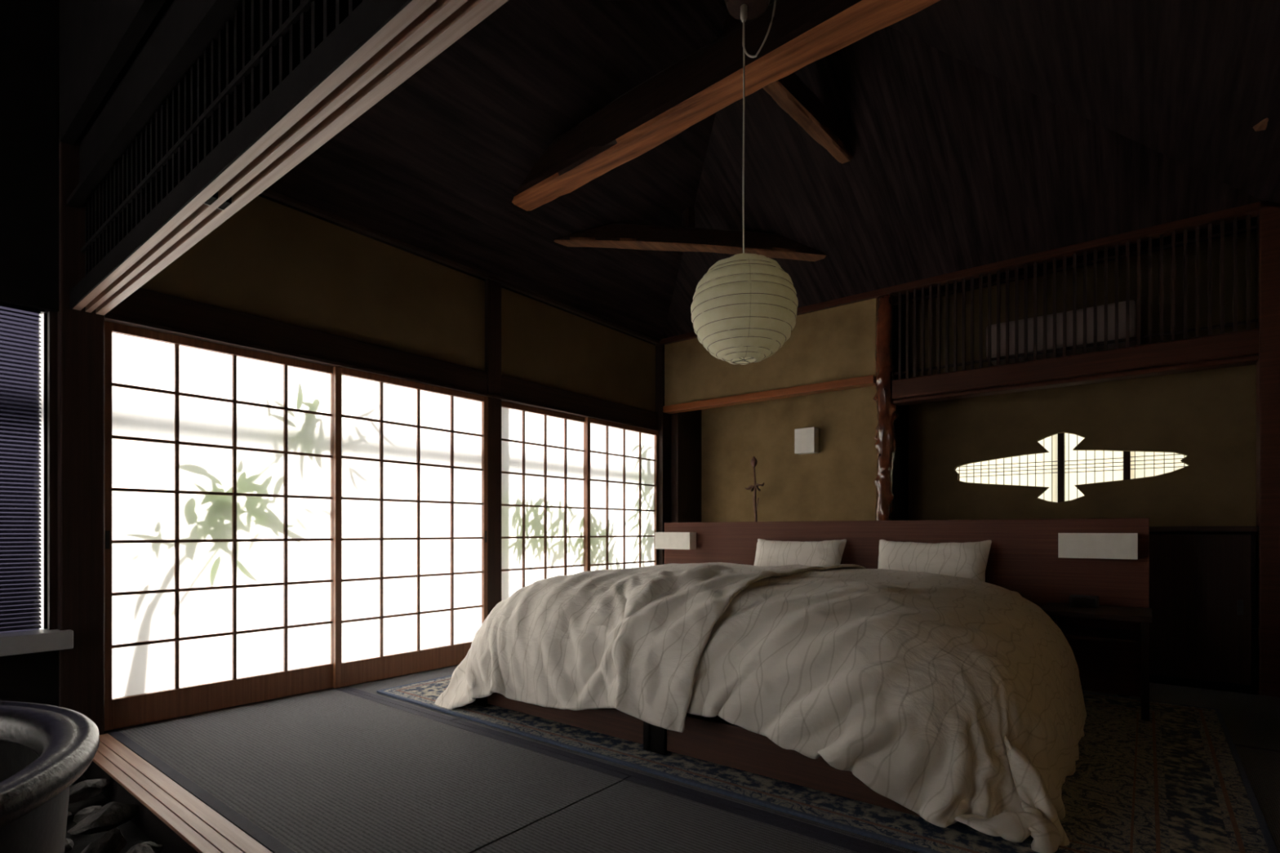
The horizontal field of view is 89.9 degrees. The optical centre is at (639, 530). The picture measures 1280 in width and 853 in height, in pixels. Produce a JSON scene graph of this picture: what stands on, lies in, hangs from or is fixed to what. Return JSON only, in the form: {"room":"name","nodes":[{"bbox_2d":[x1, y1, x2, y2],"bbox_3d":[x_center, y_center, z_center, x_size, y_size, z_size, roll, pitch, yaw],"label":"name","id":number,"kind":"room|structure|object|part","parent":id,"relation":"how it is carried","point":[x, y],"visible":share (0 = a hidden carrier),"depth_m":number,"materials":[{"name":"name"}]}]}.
{"room":"traditional dwelling","nodes":[
{"label":"traditional dwelling","id":0,"kind":"room"},
{"bbox_2d":[58,0,165,146],"bbox_3d":[-0.793,-2.320,1.416,4.400,1.400,0.040,0,0,38],"label":"ceiling","id":1,"kind":"structure","parent":0,"point":[97,38],"depth_m":2.38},
{"bbox_2d":[65,774,163,852],"bbox_3d":[-1.165,1.083,-0.330,5.820,0.195,3.237,0,0,38],"label":"floor","id":2,"kind":"structure","parent":0,"point":[133,836],"depth_m":2.10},
{"bbox_2d":[0,701,99,852],"bbox_3d":[-1.564,0.692,0.907,1.223,0.587,1.223,0,0,6],"label":"tub","id":3,"kind":"object","parent":2,"relation":"on","point":[45,748],"visible":1,"depth_m":1.17,"materials":[{"name":"stone"}]},
{"bbox_2d":[0,740,38,782],"bbox_3d":[-1.564,0.705,0.907,1.047,0.491,1.047,0,0,38],"label":"basin","id":4,"kind":"object","parent":3,"relation":"in","point":[15,755],"depth_m":1.38,"materials":[{"name":"grey stone"}]},
{"bbox_2d":[64,838,73,852],"bbox_3d":[-1.712,0.931,1.896,0.092,0.051,0.060,0,0,20],"label":"rock","id":5,"kind":"object","parent":2,"relation":"on","point":[68,842],"visible":0.3,"depth_m":1.88,"materials":[{"name":"grey stone"}]},
{"bbox_2d":[73,805,102,823],"bbox_3d":[-1.828,0.951,2.130,0.062,0.061,0.093,0,0,-15],"label":"rock","id":6,"kind":"object","parent":2,"relation":"on","point":[84,813],"visible":0.41,"depth_m":2.10,"materials":[{"name":"grey stone"}]},
{"bbox_2d":[68,778,110,804],"bbox_3d":[-1.982,0.915,2.268,0.116,0.064,0.174,0,0,38],"label":"rock","id":7,"kind":"object","parent":2,"relation":"on","point":[89,788],"visible":0.65,"depth_m":2.25,"materials":[{"name":"grey stone"}]},
{"bbox_2d":[67,801,139,835],"bbox_3d":[-1.717,0.918,2.056,0.102,0.088,0.185,0,0,13],"label":"rock","id":8,"kind":"object","parent":2,"relation":"on","point":[113,815],"visible":0.98,"depth_m":2.04,"materials":[{"name":"grey stone"}]},
{"bbox_2d":[80,827,126,852],"bbox_3d":[-1.601,0.935,1.905,0.081,0.084,0.107,0,0,23],"label":"rock","id":9,"kind":"object","parent":2,"relation":"on","point":[113,842],"visible":1,"depth_m":1.90,"materials":[{"name":"grey stone"}]},
{"bbox_2d":[126,843,153,852],"bbox_3d":[-1.378,0.913,1.747,0.082,0.103,0.114,0,0,38],"label":"rock","id":10,"kind":"object","parent":2,"relation":"on","point":[139,848],"visible":1,"depth_m":1.76,"materials":[{"name":"grey stone"}]},
{"bbox_2d":[140,841,163,852],"bbox_3d":[-1.432,0.947,1.853,0.065,0.084,0.112,0,0,-8],"label":"rock","id":11,"kind":"object","parent":2,"relation":"on","point":[157,848],"visible":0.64,"depth_m":1.87,"materials":[{"name":"grey stone"}]},
{"bbox_2d":[79,0,250,206],"bbox_3d":[-0.110,-2.200,0.966,5.770,1.640,0.060,0,0,38],"label":"wall","id":12,"kind":"structure","parent":0,"point":[175,19],"depth_m":2.19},
{"bbox_2d":[66,0,241,208],"bbox_3d":[-0.141,-1.375,0.927,5.770,0.020,0.040,0,0,38],"label":"trim","id":13,"kind":"structure","parent":12,"relation":"attached to","point":[216,12],"depth_m":1.99,"materials":[{"name":"black wood"}]},
{"bbox_2d":[0,0,655,706],"bbox_3d":[-1.963,-0.970,3.347,0.090,4.100,8.020,0,0,38],"label":"wall","id":14,"kind":"structure","parent":0,"point":[270,260],"depth_m":3.42,"materials":[{"name":"brown paint"}]},
{"bbox_2d":[0,306,73,656],"bbox_3d":[-2.644,-0.215,2.428,0.160,1.410,0.734,0,0,38],"label":"window","id":15,"kind":"structure","parent":14,"relation":"in","point":[46,638],"depth_m":2.68,"materials":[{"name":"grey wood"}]},
{"bbox_2d":[0,301,44,631],"bbox_3d":[-2.683,-0.257,2.444,0.040,1.326,0.610,0,0,38],"label":"blind","id":16,"kind":"object","parent":15,"relation":"attached to","point":[2,304],"visible":1,"depth_m":2.63,"materials":[{"name":"metal"}]},
{"bbox_3d":[-2.644,0.453,2.428,0.160,0.075,0.734,0,0,38],"label":"sill","id":17,"kind":"part","parent":15,"relation":"part of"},
{"bbox_3d":[-2.524,-0.253,2.705,0.005,1.335,0.012,0,0,38],"label":"pane","id":18,"kind":"part","parent":15,"relation":"part of","materials":[{"name":"white glass"}]},
{"bbox_3d":[-2.457,-0.253,2.709,0.065,1.335,0.057,0,0,38],"label":"frame","id":19,"kind":"part","parent":15,"relation":"part of","materials":[{"name":"brown wood"}]},
{"bbox_2d":[57,96,104,735],"bbox_3d":[-2.418,-0.370,2.767,0.135,2.900,0.145,0,0,38],"label":"wooden post","id":20,"kind":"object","parent":14,"relation":"attached to","point":[80,333],"depth_m":2.72,"materials":[{"name":"brown wood"}]},
{"bbox_2d":[88,760,198,852],"bbox_3d":[-0.096,0.912,0.960,5.740,0.040,0.112,0,0,38],"label":"trim","id":21,"kind":"structure","parent":14,"relation":"attached to","point":[170,834],"depth_m":2.07,"materials":[{"name":"brown wood"}]},
{"bbox_2d":[92,733,271,852],"bbox_3d":[-0.095,0.886,0.961,5.740,0.012,0.118,0,0,38],"label":"trim","id":22,"kind":"structure","parent":14,"relation":"attached to","point":[204,829],"depth_m":2.06,"materials":[{"name":"brown wood"}]},
{"bbox_2d":[104,320,333,731],"bbox_3d":[-2.039,-0.022,3.225,0.031,1.805,1.045,0,0,38],"label":"door","id":23,"kind":"structure","parent":14,"relation":"in","point":[219,458],"depth_m":3.14,"materials":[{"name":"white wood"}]},
{"bbox_3d":[-2.342,0.040,2.821,0.005,0.080,0.016,0,0,38],"label":"finger pull","id":24,"kind":"part","parent":23,"relation":"part of","materials":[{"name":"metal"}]},
{"bbox_2d":[70,0,412,309],"bbox_3d":[-0.145,-0.969,0.921,5.770,0.075,0.006,0,0,38],"label":"trim","id":25,"kind":"structure","parent":14,"relation":"attached to","point":[369,16],"depth_m":1.51,"materials":[{"name":"black wood"}]},
{"bbox_2d":[104,664,458,733],"bbox_3d":[-1.108,0.905,4.406,0.120,0.050,4.058,0,0,38],"label":"trim","id":26,"kind":"structure","parent":14,"relation":"attached to","point":[331,688],"depth_m":3.17,"materials":[{"name":"brown wood"}]},
{"bbox_2d":[72,0,508,315],"bbox_3d":[-0.111,-0.969,0.965,5.770,0.072,0.106,0,0,38],"label":"sliding door track","id":27,"kind":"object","parent":14,"relation":"attached to","point":[423,29],"depth_m":1.47,"materials":[{"name":"brown wood"}]},
{"bbox_2d":[204,191,231,210],"bbox_3d":[-1.203,-0.945,1.828,0.064,0.026,0.048,0,0,38],"label":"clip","id":28,"kind":"object","parent":27,"relation":"attached to","point":[215,197],"visible":0.61,"depth_m":1.82,"materials":[{"name":"black metal"}]},
{"bbox_2d":[80,0,363,275],"bbox_3d":[-0.782,-1.192,1.487,4.070,0.375,0.035,0,0,38],"label":"transom","id":29,"kind":"object","parent":27,"relation":"on","point":[265,42],"visible":0.59,"depth_m":1.84,"materials":[{"name":"black wood"}]},
{"bbox_2d":[103,287,660,431],"bbox_3d":[-1.104,-1.008,4.403,0.130,0.175,4.058,0,0,38],"label":"lintel beam","id":30,"kind":"structure","parent":14,"relation":"attached to","point":[144,308],"depth_m":3.57,"materials":[{"name":"brown wood"}]},
{"bbox_2d":[333,365,487,688],"bbox_3d":[-1.383,-0.022,4.003,0.031,1.805,1.055,0,0,38],"label":"door","id":31,"kind":"structure","parent":14,"relation":"in","point":[410,458],"depth_m":3.93,"materials":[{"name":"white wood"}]},
{"bbox_3d":[-1.057,0.040,4.395,0.005,0.080,0.016,0,0,38],"label":"finger pull","id":32,"kind":"part","parent":31,"relation":"part of","materials":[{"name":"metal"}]},
{"bbox_2d":[260,188,659,344],"bbox_3d":[-1.097,-1.795,4.428,0.150,0.130,4.310,0,0,38],"label":"trim","id":33,"kind":"structure","parent":14,"relation":"attached to","point":[268,193],"depth_m":4.05,"materials":[{"name":"brown wood"}]},
{"bbox_2d":[484,279,501,615],"bbox_3d":[-1.050,-0.425,4.484,0.115,2.710,0.116,0,0,38],"label":"trim","id":34,"kind":"structure","parent":14,"relation":"attached to","point":[492,288],"depth_m":4.44,"materials":[{"name":"brown wood"}]},
{"bbox_2d":[501,400,584,600],"bbox_3d":[-0.722,-0.022,4.893,0.031,1.805,0.936,0,0,38],"label":"door","id":35,"kind":"structure","parent":14,"relation":"in","point":[543,451],"depth_m":4.85,"materials":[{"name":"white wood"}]},
{"bbox_2d":[584,417,657,571],"bbox_3d":[-0.138,-0.022,5.580,0.031,1.805,0.963,0,0,38],"label":"door","id":36,"kind":"structure","parent":14,"relation":"in","point":[621,460],"depth_m":5.54,"materials":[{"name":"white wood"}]},
{"bbox_2d":[82,686,1256,852],"bbox_3d":[1.329,1.076,2.861,5.860,0.288,4.862,0,0,38],"label":"floor","id":37,"kind":"structure","parent":0,"point":[140,821],"depth_m":2.09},
{"bbox_2d":[108,687,630,852],"bbox_3d":[-1.174,0.904,2.545,2.092,0.051,1.026,0,0,38],"label":"mat","id":38,"kind":"object","parent":37,"relation":"on","point":[340,770],"visible":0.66,"depth_m":2.33,"materials":[{"name":"fabric"}]},
{"bbox_2d":[341,665,462,720],"bbox_3d":[-0.715,0.904,3.996,1.015,0.051,1.815,0,0,38],"label":"mat","id":39,"kind":"object","parent":37,"relation":"on","point":[369,689],"visible":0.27,"depth_m":3.62,"materials":[{"name":"fabric"}]},
{"bbox_2d":[472,776,880,852],"bbox_3d":[0.434,0.904,1.275,1.999,0.051,1.026,0,0,38],"label":"mat","id":40,"kind":"object","parent":37,"relation":"on","point":[633,815],"visible":1,"depth_m":1.88,"materials":[{"name":"fabric"}]},
{"bbox_2d":[450,718,916,852],"bbox_3d":[0.482,0.904,3.051,2.026,0.051,1.815,0,0,38],"label":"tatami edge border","id":41,"kind":"object","parent":37,"relation":"on","point":[869,843],"visible":0.17,"depth_m":2.13,"materials":[{"name":"fabric"}]},
{"bbox_2d":[376,675,1278,852],"bbox_3d":[0.696,0.873,3.302,3.560,0.012,2.355,0,0,38],"label":"rug","id":42,"kind":"object","parent":41,"relation":"on","point":[1175,781],"visible":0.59,"depth_m":2.19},
{"bbox_2d":[475,692,650,751],"bbox_3d":[0.266,0.636,3.689,1.085,0.462,2.120,0,0,38],"label":"bed","id":43,"kind":"object","parent":42,"relation":"on","point":[614,722],"visible":0.12,"depth_m":2.72,"materials":[{"name":"brown wood"}]},
{"bbox_3d":[-0.763,0.799,3.203,0.072,0.138,0.080,0,0,38],"label":"leg","id":44,"kind":"part","parent":43,"relation":"part of","materials":[{"name":"brown wood"}]},
{"bbox_3d":[0.048,0.799,2.562,0.029,0.138,0.080,0,0,38],"label":"leg","id":45,"kind":"part","parent":43,"relation":"part of","materials":[{"name":"black wood"}]},
{"bbox_2d":[435,562,865,733],"bbox_3d":[0.111,0.590,3.474,1.681,0.862,1.981,0,0,38],"label":"duvet","id":46,"kind":"object","parent":43,"relation":"on","point":[632,642],"visible":0.98,"depth_m":2.70,"materials":[{"name":"beige fabric"}]},
{"bbox_2d":[753,538,846,566],"bbox_3d":[1.033,0.229,4.269,0.640,0.350,0.231,0,0,38],"label":"pillow","id":47,"kind":"object","parent":43,"relation":"on","point":[768,553],"visible":0.49,"depth_m":4.20,"materials":[{"name":"beige fabric"}]},
{"bbox_2d":[650,712,920,817],"bbox_3d":[1.122,0.636,3.013,1.085,0.462,2.120,0,0,38],"label":"bed","id":48,"kind":"object","parent":42,"relation":"on","point":[710,740],"visible":0.14,"depth_m":2.25,"materials":[{"name":"brown wood"}]},
{"bbox_3d":[0.092,0.799,2.527,0.072,0.138,0.080,0,0,38],"label":"leg","id":49,"kind":"part","parent":48,"relation":"part of","materials":[{"name":"black wood"}]},
{"bbox_3d":[0.736,0.735,3.376,0.030,0.190,2.030,0,0,38],"label":"rail","id":50,"kind":"part","parent":48,"relation":"part of","materials":[{"name":"brown wood"}]},
{"bbox_2d":[687,568,1086,852],"bbox_3d":[1.026,0.656,2.746,1.494,0.935,1.835,0,0,38],"label":"duvet","id":51,"kind":"object","parent":48,"relation":"on","point":[953,700],"visible":0.86,"depth_m":2.06,"materials":[{"name":"beige fabric"}]},
{"bbox_2d":[877,539,991,582],"bbox_3d":[1.688,0.228,3.751,0.629,0.350,0.236,0,0,38],"label":"pillow","id":52,"kind":"object","parent":48,"relation":"on","point":[968,560],"visible":0.56,"depth_m":3.67,"materials":[{"name":"beige fabric"}]},
{"bbox_2d":[664,518,1149,697],"bbox_3d":[1.421,0.401,4.236,3.040,0.932,0.110,0,0,38],"label":"headboard","id":53,"kind":"object","parent":42,"relation":"on","point":[1023,558],"visible":0.48,"depth_m":3.57,"materials":[{"name":"brown wood"}]},
{"bbox_2d":[654,532,696,549],"bbox_3d":[0.279,0.077,5.000,0.330,0.131,0.104,0,0,38],"label":"wall sconce","id":54,"kind":"object","parent":53,"relation":"attached to","point":[663,540],"visible":1,"depth_m":4.94,"materials":[{"name":"white paper"}]},
{"bbox_2d":[1057,533,1137,559],"bbox_3d":[2.381,0.077,3.340,0.332,0.131,0.104,0,0,38],"label":"wall sconce","id":55,"kind":"object","parent":53,"relation":"attached to","point":[1070,545],"visible":1,"depth_m":3.29,"materials":[{"name":"white paper"}]},
{"bbox_3d":[2.544,0.423,3.375,0.050,0.886,0.069,0,0,38],"label":"leg","id":56,"kind":"part","parent":53,"relation":"part of","materials":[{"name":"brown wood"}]},
{"bbox_2d":[1041,602,1152,721],"bbox_3d":[2.269,0.628,3.196,0.440,0.476,0.430,0,0,38],"label":"nightstand","id":57,"kind":"object","parent":42,"relation":"on","point":[1144,615],"visible":0.71,"depth_m":3.06,"materials":[{"name":"brown wood"}]},
{"bbox_3d":[2.234,0.641,3.466,0.030,0.452,0.030,0,0,38],"label":"leg","id":58,"kind":"part","parent":57,"relation":"part of","materials":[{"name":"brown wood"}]},
{"bbox_2d":[1069,595,1098,608],"bbox_3d":[2.257,0.360,3.261,0.120,0.060,0.063,0,0,38],"label":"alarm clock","id":59,"kind":"object","parent":57,"relation":"on","point":[1075,601],"visible":1,"depth_m":3.24,"materials":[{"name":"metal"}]},
{"bbox_2d":[1056,624,1141,644],"bbox_3d":[2.280,0.512,3.201,0.370,0.015,0.390,0,0,38],"label":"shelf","id":60,"kind":"object","parent":57,"relation":"attached to","point":[1117,635],"depth_m":3.14,"materials":[{"name":"brown wood"}]},
{"bbox_3d":[2.311,0.641,2.934,0.030,0.452,0.030,0,0,38],"label":"leg","id":61,"kind":"part","parent":57,"relation":"part of","materials":[{"name":"brown wood"}]},
{"bbox_2d":[872,294,897,520],"bbox_3d":[1.814,-0.400,4.727,0.172,2.660,0.168,0,0,1],"label":"post","id":62,"kind":"object","parent":37,"relation":"on","point":[886,443],"visible":0.62,"depth_m":4.68,"materials":[{"name":"brown wood"}]},
{"bbox_2d":[662,374,875,413],"bbox_3d":[0.992,-1.121,5.371,1.940,0.058,0.110,0,0,38],"label":"lintel","id":63,"kind":"object","parent":62,"relation":"attached to","point":[868,380],"visible":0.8,"depth_m":5.24,"materials":[{"name":"brown wood"}]},
{"bbox_2d":[892,328,1259,405],"bbox_3d":[2.633,-1.008,4.101,1.950,0.167,0.160,0,0,38],"label":"beam","id":64,"kind":"structure","parent":62,"relation":"attached to","point":[1241,348],"depth_m":3.93,"materials":[{"name":"red wood"}]},
{"bbox_2d":[893,214,1257,379],"bbox_3d":[2.607,-1.405,4.083,1.930,0.630,0.040,0,0,38],"label":"transom","id":65,"kind":"object","parent":64,"relation":"on","point":[1248,228],"visible":0.88,"depth_m":4.01,"materials":[{"name":"brown wood"}]},
{"bbox_2d":[915,743,1279,852],"bbox_3d":[1.690,0.904,2.097,1.046,0.051,1.815,0,0,38],"label":"mat","id":66,"kind":"object","parent":37,"relation":"on","point":[1261,766],"visible":0.02,"depth_m":2.27,"materials":[{"name":"fabric"}]},
{"bbox_2d":[1149,526,1258,694],"bbox_3d":[2.728,0.453,4.236,1.910,0.955,0.550,0,0,38],"label":"base cabinet","id":67,"kind":"object","parent":37,"relation":"on","point":[1202,579],"visible":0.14,"depth_m":3.60,"materials":[{"name":"brown wood"}]},
{"bbox_3d":[3.280,0.420,3.504,0.025,0.080,0.006,0,0,38],"label":"finger pull","id":68,"kind":"part","parent":67,"relation":"part of","materials":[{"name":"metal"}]},
{"bbox_2d":[1256,200,1279,697],"bbox_3d":[3.400,-0.425,3.470,0.085,2.710,0.140,0,0,38],"label":"trim","id":69,"kind":"structure","parent":37,"relation":"on","point":[1268,232],"depth_m":3.42,"materials":[{"name":"red wood"}]},
{"bbox_2d":[669,413,671,522],"bbox_3d":[0.360,-0.370,6.265,0.200,2.900,0.520,0,0,38],"label":"wall","id":70,"kind":"structure","parent":0,"point":[670,414],"depth_m":6.01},
{"bbox_2d":[671,409,701,522],"bbox_3d":[0.401,-0.420,6.220,0.240,2.800,0.460,0,0,38],"label":"wall","id":71,"kind":"structure","parent":0,"point":[686,427],"depth_m":6.07,"materials":[{"name":"brown wood"}]},
{"bbox_2d":[257,0,1279,345],"bbox_3d":[0.545,-2.245,3.118,4.330,1.130,4.290,0,0,38],"label":"ceiling","id":72,"kind":"structure","parent":0,"point":[954,166],"depth_m":3.50,"materials":[{"name":"brown wood"}]},
{"bbox_2d":[553,223,826,261],"bbox_3d":[0.304,-2.021,4.474,2.029,0.165,0.128,0,0,-7],"label":"ceiling beam","id":73,"kind":"structure","parent":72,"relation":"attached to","point":[624,236],"depth_m":4.43,"materials":[{"name":"brown wood"}]},
{"bbox_2d":[511,0,939,210],"bbox_3d":[0.402,-2.111,2.945,3.226,0.257,0.199,0,0,42],"label":"roof beam","id":74,"kind":"structure","parent":72,"relation":"attached to","point":[708,79],"depth_m":2.95,"materials":[{"name":"brown wood"}]},
{"bbox_2d":[723,14,853,164],"bbox_3d":[0.832,-2.299,3.408,0.096,0.170,1.223,0,0,42],"label":"roof beam","id":75,"kind":"structure","parent":74,"relation":"on","point":[791,94],"depth_m":3.45,"materials":[{"name":"brown wood"}]},
{"bbox_2d":[724,0,769,20],"bbox_3d":[0.444,-2.402,2.637,0.200,0.475,0.200,0,0,38],"label":"ceiling rose","id":76,"kind":"object","parent":72,"relation":"hanging from","point":[755,8],"visible":0.88,"depth_m":2.65,"materials":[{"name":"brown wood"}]},
{"bbox_2d":[690,0,798,364],"bbox_3d":[0.428,-1.461,2.651,0.433,1.519,0.434,0,0,-31],"label":"pendant lantern","id":77,"kind":"object","parent":76,"relation":"hanging from","point":[744,308],"visible":1,"depth_m":2.50,"materials":[{"name":"white paper"}]},
{"bbox_2d":[740,4,746,22],"bbox_3d":[0.428,-2.138,2.650,0.028,0.065,0.027,0,0,38],"label":"cord grip","id":78,"kind":"object","parent":77,"relation":"attached to","point":[744,6],"depth_m":2.64,"materials":[{"name":"plastic"}]},
{"bbox_3d":[0.429,-0.911,2.650,0.435,0.420,0.436,0,0,38],"label":"lamp shade","id":79,"kind":"part","parent":77,"relation":"part of","materials":[{"name":"paper"}]},
{"bbox_3d":[0.487,-1.635,2.604,0.159,1.170,0.008,0,0,38],"label":"cord","id":80,"kind":"part","parent":77,"relation":"part of","materials":[{"name":"white plastic"}]},
{"bbox_2d":[1253,117,1268,131],"bbox_3d":[2.679,-1.855,2.536,0.095,0.111,0.734,0,0,21],"label":"brace","id":81,"kind":"object","parent":72,"relation":"attached to","point":[1262,125],"visible":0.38,"depth_m":2.86,"materials":[{"name":"brown wood"}]},
{"bbox_2d":[664,297,876,405],"bbox_3d":[1.004,-1.435,5.362,1.930,0.590,0.060,0,0,38],"label":"wall","id":82,"kind":"structure","parent":0,"point":[837,343],"depth_m":5.14,"materials":[{"name":"beige paint"}]},
{"bbox_2d":[655,344,670,564],"bbox_3d":[0.187,-0.425,6.013,0.160,2.710,0.130,0,0,38],"label":"trim","id":83,"kind":"structure","parent":82,"relation":"attached to","point":[664,468],"depth_m":5.94,"materials":[{"name":"brown wood"}]},
{"bbox_2d":[654,200,1279,346],"bbox_3d":[1.807,-1.765,4.740,4.160,0.090,0.160,0,0,38],"label":"trim","id":84,"kind":"structure","parent":82,"relation":"attached to","point":[1241,212],"depth_m":4.04,"materials":[{"name":"red wood"}]},
{"bbox_2d":[701,385,878,522],"bbox_3d":[1.279,-0.420,5.782,2.160,2.800,0.060,0,0,38],"label":"wall","id":85,"kind":"structure","parent":0,"point":[836,482],"depth_m":5.70,"materials":[{"name":"beige paint"}]},
{"bbox_2d":[794,426,821,454],"bbox_3d":[1.448,-0.775,5.540,0.195,0.214,0.110,0,0,38],"label":"wall lamp","id":86,"kind":"object","parent":85,"relation":"attached to","point":[806,440],"visible":1,"depth_m":5.50,"materials":[{"name":"white paper"}]},
{"bbox_2d":[891,303,908,520],"bbox_3d":[1.982,-0.400,4.946,0.060,2.760,0.420,0,0,38],"label":"wall","id":87,"kind":"structure","parent":0,"point":[900,473],"depth_m":4.94,"materials":[{"name":"brown wood"}]},
{"bbox_2d":[905,229,1256,303],"bbox_3d":[2.009,-1.830,4.963,4.400,0.060,0.560,0,0,38],"label":"ceiling","id":88,"kind":"structure","parent":0,"point":[1253,229],"depth_m":4.30,"materials":[{"name":"brown wood"}]},
{"bbox_2d":[908,230,1256,686],"bbox_3d":[2.958,-0.420,4.456,2.120,2.800,0.060,0,0,38],"label":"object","id":89,"kind":"structure","parent":0,"point":[1208,417],"depth_m":4.24,"materials":[{"name":"beige paint"}]},
{"bbox_2d":[955,432,1064,502],"bbox_3d":[2.632,-0.470,4.831,0.942,0.800,0.025,0,0,38],"label":"window","id":90,"kind":"structure","parent":89,"relation":"attached to","point":[1042,469],"depth_m":4.66,"materials":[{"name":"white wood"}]},
{"bbox_3d":[2.632,-0.470,4.831,0.942,0.800,0.025,0,0,38],"label":"frame","id":91,"kind":"part","parent":90,"relation":"part of","materials":[{"name":"brown wood"}]},
{"bbox_2d":[986,300,1136,365],"bbox_3d":[2.826,-1.313,4.337,0.830,0.262,0.290,0,0,38],"label":"air conditioner","id":92,"kind":"object","parent":89,"relation":"attached to","point":[1122,305],"visible":0.56,"depth_m":4.22,"materials":[{"name":"plastic"}]},
{"bbox_2d":[1064,432,1123,501],"bbox_3d":[3.154,-0.470,4.463,0.410,0.800,0.025,0,0,38],"label":"window","id":93,"kind":"structure","parent":89,"relation":"attached to","point":[1081,467],"depth_m":4.49,"materials":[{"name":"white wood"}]},
{"bbox_2d":[1123,451,1187,479],"bbox_3d":[3.493,-0.470,4.151,0.584,0.800,0.025,0,0,38],"label":"window","id":94,"kind":"structure","parent":89,"relation":"attached to","point":[1136,464],"depth_m":4.25,"materials":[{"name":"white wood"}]},
{"bbox_3d":[3.493,-0.470,4.151,0.584,0.800,0.025,0,0,38],"label":"frame","id":95,"kind":"part","parent":94,"relation":"part of","materials":[{"name":"brown wood"}]},
{"bbox_2d":[1082,682,1279,750],"bbox_3d":[1.417,0.906,4.210,4.095,0.048,1.156,0,0,38],"label":"floor","id":96,"kind":"structure","parent":0,"point":[1251,720],"depth_m":3.21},
{"bbox_3d":[1.193,0.855,5.544,2.000,0.150,0.420,0,0,38],"label":"floor","id":97,"kind":"structure","parent":0,"visible":0},
{"bbox_3d":[1.027,0.519,5.713,0.150,0.519,0.150,0,0,38],"label":"vase","id":98,"kind":"object","parent":97,"relation":"on","visible":0},
{"bbox_2d":[745,456,764,521],"bbox_3d":[1.022,-0.168,5.717,0.188,0.995,0.060,0,0,38],"label":"dried flower","id":99,"kind":"object","parent":98,"relation":"in","point":[753,461],"visible":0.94,"depth_m":5.70,"materials":[{"name":"brown plant"}]}
]}

